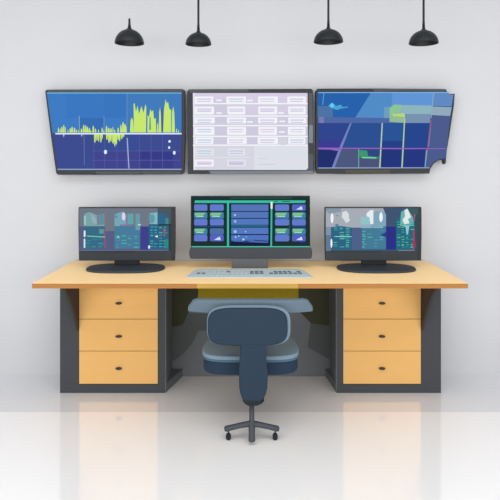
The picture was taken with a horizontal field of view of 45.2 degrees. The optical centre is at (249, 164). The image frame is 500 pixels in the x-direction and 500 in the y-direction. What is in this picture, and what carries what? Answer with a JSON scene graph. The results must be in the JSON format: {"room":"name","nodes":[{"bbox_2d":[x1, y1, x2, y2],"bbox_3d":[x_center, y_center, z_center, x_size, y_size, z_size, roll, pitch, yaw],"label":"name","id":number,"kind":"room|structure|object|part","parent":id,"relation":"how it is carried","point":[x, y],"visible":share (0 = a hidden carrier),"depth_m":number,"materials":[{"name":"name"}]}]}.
{"room":"control room","nodes":[
{"label":"control room","id":0,"kind":"room"},
{"bbox_2d":[0,0,499,373],"bbox_3d":[0.000,-0.145,3.965,10.000,3.000,0.150,0,0,0],"label":"wall","id":1,"kind":"structure","parent":0,"point":[45,45],"depth_m":3.89,"materials":[{"name":"paint"}]},
{"bbox_2d":[45,89,185,174],"bbox_3d":[-0.859,-0.211,3.852,0.891,0.546,0.076,0,0,0],"label":"wall screen","id":2,"kind":"object","parent":1,"relation":"attached to","point":[93,131],"visible":1,"depth_m":3.82,"materials":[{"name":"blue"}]},
{"bbox_2d":[187,89,313,173],"bbox_3d":[0.003,-0.214,3.849,0.808,0.542,0.081,0,0,0],"label":"wall screen","id":3,"kind":"object","parent":1,"relation":"attached to","point":[230,131],"visible":1,"depth_m":3.82,"materials":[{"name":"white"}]},
{"bbox_2d":[315,88,454,173],"bbox_3d":[0.861,-0.215,3.852,0.887,0.545,0.077,0,0,0],"label":"wall screen","id":4,"kind":"object","parent":1,"relation":"attached to","point":[365,130],"visible":1,"depth_m":3.81,"materials":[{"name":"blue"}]},
{"bbox_2d":[0,374,499,499],"bbox_3d":[0.000,1.405,0.890,10.000,0.100,6.000,0,0,0],"label":"floor","id":5,"kind":"structure","parent":0,"point":[173,444],"depth_m":2.93,"materials":[{"name":"white tile"}]},
{"bbox_2d":[32,261,467,392],"bbox_3d":[0.000,0.988,3.509,2.282,0.735,0.738,0,0,0],"label":"desk","id":6,"kind":"object","parent":5,"relation":"on","point":[120,332],"visible":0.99,"depth_m":3.56,"materials":[{"name":"brown wood"}]},
{"bbox_3d":[-0.781,0.783,3.574,0.466,0.262,0.020,0,0,0],"label":"drawer","id":7,"kind":"part","parent":6,"relation":"part of","materials":[{"name":"brown wood"}]},
{"bbox_3d":[-0.781,1.010,3.574,0.466,0.187,0.020,0,0,0],"label":"drawer","id":8,"kind":"part","parent":6,"relation":"part of","materials":[{"name":"brown wood"}]},
{"bbox_3d":[-0.781,1.204,3.574,0.466,0.193,0.020,0,0,0],"label":"drawer","id":9,"kind":"part","parent":6,"relation":"part of","materials":[{"name":"brown wood"}]},
{"bbox_2d":[78,207,175,272],"bbox_3d":[-0.744,0.437,3.575,0.585,0.367,0.300,0,0,0],"label":"monitor","id":10,"kind":"object","parent":6,"relation":"on","point":[125,236],"visible":1,"depth_m":3.62,"materials":[{"name":"black plastic"}]},
{"bbox_2d":[186,269,312,277],"bbox_3d":[-0.004,0.611,3.388,0.697,0.018,0.205,0,0,0],"label":"keyboard","id":11,"kind":"object","parent":6,"relation":"on","point":[198,273],"visible":1,"depth_m":3.36,"materials":[{"name":"grey plastic"}]},
{"bbox_2d":[189,196,311,267],"bbox_3d":[0.004,0.402,3.695,0.739,0.435,0.209,0,0,0],"label":"monitor","id":12,"kind":"object","parent":6,"relation":"on","point":[249,231],"visible":1,"depth_m":3.60,"materials":[{"name":"black"}]},
{"bbox_3d":[0.006,1.000,3.852,1.022,0.709,0.012,0,0,0],"label":"panel","id":13,"kind":"part","parent":6,"relation":"part of","materials":[{"name":"grey"}]},
{"bbox_2d":[324,207,421,272],"bbox_3d":[0.744,0.437,3.575,0.585,0.367,0.300,0,0,0],"label":"monitor","id":14,"kind":"object","parent":6,"relation":"on","point":[372,236],"visible":1,"depth_m":3.62,"materials":[{"name":"black plastic"}]},
{"bbox_3d":[0.784,0.783,3.574,0.461,0.262,0.020,0,0,0],"label":"drawer","id":15,"kind":"part","parent":6,"relation":"part of","materials":[{"name":"brown wood"}]},
{"bbox_3d":[0.784,1.010,3.574,0.461,0.187,0.020,0,0,0],"label":"drawer","id":16,"kind":"part","parent":6,"relation":"part of","materials":[{"name":"brown wood"}]},
{"bbox_3d":[0.784,1.204,3.574,0.461,0.193,0.020,0,0,0],"label":"drawer","id":17,"kind":"part","parent":6,"relation":"part of","materials":[{"name":"brown wood"}]},
{"bbox_2d":[188,298,312,441],"bbox_3d":[0.002,1.020,3.186,0.642,0.670,0.588,0,0,0],"label":"office chair","id":18,"kind":"object","parent":5,"relation":"on","point":[250,339],"visible":1,"depth_m":2.92,"materials":[{"name":"fabric"},{"name":"plastic"},{"name":"metal"}]},
{"bbox_3d":[-0.058,1.286,2.957,0.139,0.055,0.034,0,0,2],"label":"leg","id":19,"kind":"part","parent":18,"relation":"part of","materials":[{"name":"grey metal"}]},
{"bbox_3d":[-0.012,0.791,2.938,0.391,0.184,0.035,0,0,0],"label":"backrest","id":20,"kind":"part","parent":18,"relation":"part of","materials":[{"name":"blue fabric"}]},
{"bbox_2d":[207,305,290,345],"bbox_3d":[-0.006,0.796,2.981,0.414,0.196,0.050,0,0,0],"label":"backrest","id":21,"kind":"object","parent":18,"relation":"on","point":[283,310],"depth_m":2.96,"materials":[{"name":"blue fabric"}]},
{"bbox_3d":[0.003,0.981,3.260,0.510,0.022,0.440,0,0,0],"label":"seat","id":22,"kind":"part","parent":18,"relation":"part of","materials":[{"name":"fabric"}]},
{"bbox_3d":[0.002,0.719,3.089,0.642,0.068,0.108,0,0,0],"label":"armrest","id":23,"kind":"part","parent":18,"relation":"part of","materials":[{"name":"plastic"}]},
{"bbox_3d":[0.003,1.035,3.260,0.499,0.068,0.428,0,0,0],"label":"seat","id":24,"kind":"part","parent":18,"relation":"part of","materials":[{"name":"blue fabric"}]},
{"bbox_3d":[0.009,1.303,2.928,0.034,0.082,0.072,0,0,0],"label":"leg","id":25,"kind":"part","parent":18,"relation":"part of","materials":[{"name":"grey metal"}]},
{"bbox_3d":[0.076,1.286,2.957,0.139,0.055,0.034,0,0,-2],"label":"leg","id":26,"kind":"part","parent":18,"relation":"part of","materials":[{"name":"grey metal"}]},
{"bbox_3d":[0.000,-1.695,3.165,10.000,0.100,1.750,0,0,0],"label":"ceiling","id":27,"kind":"structure","parent":0,"visible":0},
{"bbox_2d":[114,18,143,45],"bbox_3d":[-0.704,-1.177,3.500,0.170,0.936,0.170,0,0,0],"label":"pendant lamp","id":28,"kind":"object","parent":27,"relation":"hanging from","point":[127,37],"visible":1,"depth_m":3.46,"materials":[{"name":"black metal"}]},
{"bbox_2d":[185,0,210,46],"bbox_3d":[-0.301,-1.174,3.500,0.152,0.942,0.152,0,0,0],"label":"pendant lamp","id":29,"kind":"object","parent":27,"relation":"hanging from","point":[197,39],"visible":1,"depth_m":3.49,"materials":[{"name":"black metal"}]},
{"bbox_3d":[-0.301,-0.748,3.500,0.152,0.090,0.152,0,0,0],"label":"lamp shade","id":30,"kind":"part","parent":29,"relation":"part of","materials":[{"name":"black metal"}]},
{"bbox_3d":[-0.301,-1.217,3.500,0.017,0.856,0.017,0,0,0],"label":"cord","id":31,"kind":"part","parent":29,"relation":"part of","materials":[{"name":"black plastic"}]},
{"bbox_2d":[314,0,342,44],"bbox_3d":[0.457,-1.181,3.500,0.173,0.928,0.173,0,0,0],"label":"pendant lamp","id":32,"kind":"object","parent":27,"relation":"hanging from","point":[328,36],"visible":1,"depth_m":3.48,"materials":[{"name":"black metal"}]},
{"bbox_3d":[0.457,-0.765,3.500,0.173,0.097,0.173,0,0,0],"label":"lamp shade","id":33,"kind":"part","parent":32,"relation":"part of","materials":[{"name":"black metal"}]},
{"bbox_3d":[0.457,-1.228,3.500,0.017,0.835,0.017,0,0,0],"label":"cord","id":34,"kind":"part","parent":32,"relation":"part of","materials":[{"name":"black plastic"}]},
{"bbox_2d":[409,0,438,45],"bbox_3d":[1.013,-1.177,3.500,0.170,0.936,0.170,0,0,0],"label":"pendant lamp","id":35,"kind":"object","parent":27,"relation":"hanging from","point":[424,37],"visible":1,"depth_m":3.47,"materials":[{"name":"black metal"}]},
{"bbox_3d":[1.013,-1.224,3.500,0.017,0.842,0.017,0,0,0],"label":"cord","id":36,"kind":"part","parent":35,"relation":"part of","materials":[{"name":"black plastic"}]},
{"bbox_3d":[1.013,-0.758,3.500,0.170,0.099,0.170,0,0,0],"label":"lamp shade","id":37,"kind":"part","parent":35,"relation":"part of","materials":[{"name":"black metal"}]}
]}

